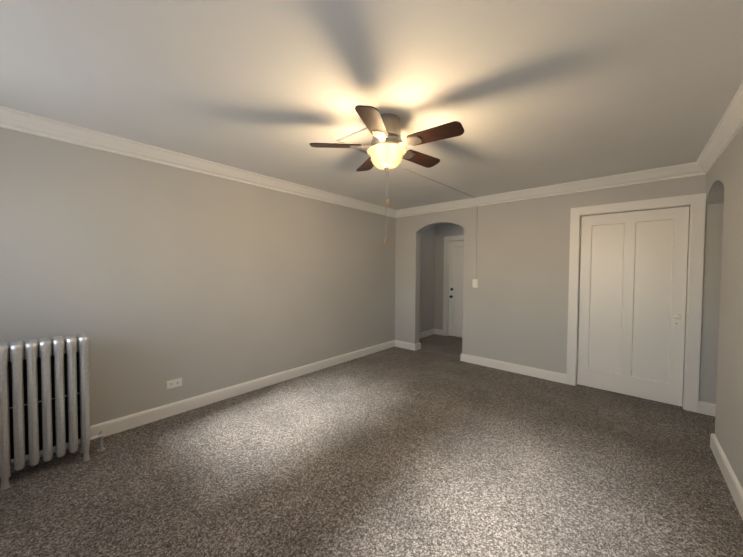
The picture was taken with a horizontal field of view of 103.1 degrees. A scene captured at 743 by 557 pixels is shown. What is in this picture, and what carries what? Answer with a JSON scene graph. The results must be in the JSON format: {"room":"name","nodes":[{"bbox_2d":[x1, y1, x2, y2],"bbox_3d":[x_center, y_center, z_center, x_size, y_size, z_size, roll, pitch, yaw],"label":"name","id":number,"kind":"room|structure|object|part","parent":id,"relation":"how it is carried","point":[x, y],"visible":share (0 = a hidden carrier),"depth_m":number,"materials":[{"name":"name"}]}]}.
{"room":"empty living room","nodes":[
{"label":"empty living room","id":0,"kind":"room"},
{"bbox_2d":[0,127,434,425],"bbox_3d":[-0.916,0.041,4.118,0.150,2.530,7.200,2,2,41],"label":"wall","id":1,"kind":"structure","parent":0,"point":[149,279],"depth_m":2.89,"materials":[{"name":"paint"}]},
{"bbox_2d":[167,378,181,388],"bbox_3d":[-1.928,1.026,2.888,0.008,0.080,0.128,2,2,41],"label":"electrical outlet plate","id":2,"kind":"object","parent":1,"relation":"attached to","point":[173,383],"visible":1,"depth_m":2.89,"materials":[{"name":"white plastic"}]},
{"bbox_2d":[0,106,395,217],"bbox_3d":[-1.312,-1.148,3.455,0.078,0.122,5.420,2,2,41],"label":"crown molding","id":3,"kind":"structure","parent":1,"relation":"attached to","point":[11,119],"depth_m":2.70,"materials":[{"name":"white wood"}]},
{"bbox_2d":[90,340,397,436],"bbox_3d":[-1.351,1.259,3.541,0.020,0.120,5.420,2,2,41],"label":"baseboard","id":4,"kind":"structure","parent":1,"relation":"attached to","point":[118,425],"depth_m":3.17,"materials":[{"name":"white wood"}]},
{"bbox_2d":[419,329,437,338],"bbox_3d":[0.985,1.204,6.180,0.020,0.120,1.330,2,2,41],"label":"baseboard","id":5,"kind":"structure","parent":1,"relation":"attached to","point":[429,332],"depth_m":6.46,"materials":[{"name":"white wood"}]},
{"bbox_2d":[0,334,742,556],"bbox_3d":[1.047,1.427,2.411,5.415,0.120,7.200,2,2,41],"label":"floor","id":6,"kind":"structure","parent":0,"point":[434,446],"depth_m":2.03,"materials":[{"name":"carpet"}]},
{"bbox_2d":[0,333,104,489],"bbox_3d":[-2.284,0.889,2.109,0.205,0.925,0.560,2,2,41],"label":"radiator","id":7,"kind":"object","parent":6,"relation":"on","point":[44,401],"visible":1,"depth_m":2.02,"materials":[{"name":"metal"}]},
{"bbox_2d":[0,0,742,209],"bbox_3d":[1.065,-1.222,2.339,5.415,0.120,7.200,2,2,41],"label":"ceiling","id":8,"kind":"structure","parent":0,"point":[528,94],"depth_m":1.72,"materials":[{"name":"paint"}]},
{"bbox_2d":[310,105,463,242],"bbox_3d":[0.140,-0.707,2.185,1.070,0.914,1.076,2,2,41],"label":"fan","id":9,"kind":"object","parent":8,"relation":"hanging from","point":[386,151],"visible":1,"depth_m":2.08,"materials":[{"name":"brown wood"}]},
{"bbox_3d":[0.111,-0.875,2.182,0.288,0.122,0.288,2,2,41],"label":"globe","id":10,"kind":"part","parent":9,"relation":"part of","materials":[{"name":"white glass"}]},
{"bbox_2d":[336,127,476,278],"bbox_3d":[0.764,-0.578,3.416,0.418,1.230,2.746,2,2,41],"label":"conduit","id":11,"kind":"object","parent":8,"relation":"attached to","point":[354,133],"visible":0.86,"depth_m":3.48,"materials":[{"name":"paint"}]},
{"bbox_2d":[434,223,463,329],"bbox_3d":[2.244,0.011,6.029,2.050,2.530,0.150,2,2,41],"label":"wall","id":12,"kind":"structure","parent":0,"point":[443,230],"depth_m":6.56,"materials":[{"name":"paint"}]},
{"bbox_2d":[443,235,463,335],"bbox_3d":[1.985,0.183,6.187,1.010,2.175,0.082,2,2,41],"label":"door frame","id":13,"kind":"structure","parent":12,"relation":"attached to","point":[447,239],"depth_m":6.45,"materials":[{"name":"white wood"}]},
{"bbox_2d":[448,241,463,336],"bbox_3d":[1.980,0.231,6.183,0.792,2.054,0.116,2,2,41],"label":"entry door","id":14,"kind":"structure","parent":12,"relation":"in","point":[456,268],"depth_m":6.36,"materials":[{"name":"white wood"}]},
{"bbox_2d":[395,175,723,405],"bbox_3d":[2.411,0.070,3.906,5.115,2.530,0.150,2,2,41],"label":"wall","id":15,"kind":"structure","parent":0,"point":[515,306],"depth_m":4.06,"materials":[{"name":"paint"}]},
{"bbox_2d":[394,341,417,350],"bbox_3d":[0.619,1.222,5.403,0.440,0.120,0.020,2,2,41],"label":"baseboard","id":16,"kind":"structure","parent":15,"relation":"attached to","point":[401,344],"depth_m":5.37,"materials":[{"name":"white wood"}]},
{"bbox_2d":[472,279,477,287],"bbox_3d":[1.586,0.075,4.509,0.084,0.125,0.040,2,2,41],"label":"switch box","id":17,"kind":"object","parent":15,"relation":"attached to","point":[475,283],"visible":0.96,"depth_m":4.50,"materials":[{"name":"white plastic"}]},
{"bbox_2d":[460,353,565,383],"bbox_3d":[1.949,1.264,4.226,1.418,0.120,0.020,2,2,41],"label":"baseboard","id":18,"kind":"structure","parent":15,"relation":"attached to","point":[520,369],"depth_m":4.14,"materials":[{"name":"white wood"}]},
{"bbox_2d":[396,163,691,217],"bbox_3d":[1.877,-1.146,4.200,3.690,0.122,0.078,2,2,41],"label":"crown molding","id":19,"kind":"structure","parent":15,"relation":"attached to","point":[682,170],"depth_m":3.71,"materials":[{"name":"white wood"}]},
{"bbox_2d":[577,206,688,406],"bbox_3d":[2.923,0.292,3.375,0.922,2.099,0.113,2,2,41],"label":"closet door","id":20,"kind":"structure","parent":15,"relation":"in","point":[632,294],"depth_m":3.35,"materials":[{"name":"white wood"}]},
{"bbox_3d":[3.230,0.437,3.124,0.056,0.160,0.009,2,2,41],"label":"plate","id":21,"kind":"part","parent":20,"relation":"part of","materials":[{"name":"white metal"}]},
{"bbox_3d":[3.206,0.398,3.096,0.058,0.058,0.066,2,2,41],"label":"knob","id":22,"kind":"part","parent":20,"relation":"part of","materials":[{"name":"white metal"}]},
{"bbox_2d":[566,193,705,412],"bbox_3d":[2.930,0.243,3.375,1.131,2.220,0.082,2,2,41],"label":"trim","id":23,"kind":"structure","parent":15,"relation":"attached to","point":[696,203],"depth_m":3.05,"materials":[{"name":"white wood"}]},
{"bbox_2d":[698,401,715,415],"bbox_3d":[3.778,1.320,2.610,1.202,0.120,0.020,2,2,41],"label":"baseboard","id":24,"kind":"structure","parent":15,"relation":"attached to","point":[706,408],"depth_m":2.96,"materials":[{"name":"white wood"}]},
{"bbox_2d":[706,126,742,488],"bbox_3d":[1.551,0.147,0.849,0.150,2.530,5.570,2,2,41],"label":"wall","id":25,"kind":"structure","parent":0,"point":[724,179],"depth_m":2.10,"materials":[{"name":"paint"}]},
{"bbox_2d":[692,82,742,175],"bbox_3d":[1.524,-1.060,0.948,0.078,0.122,5.420,2,2,41],"label":"crown molding","id":26,"kind":"structure","parent":25,"relation":"attached to","point":[728,128],"depth_m":2.24,"materials":[{"name":"white wood"}]},
{"bbox_2d":[710,433,742,519],"bbox_3d":[1.261,1.355,0.690,0.020,0.120,4.610,2,2,41],"label":"baseboard","id":27,"kind":"structure","parent":25,"relation":"attached to","point":[732,482],"depth_m":1.98,"materials":[{"name":"white wood"}]}
]}

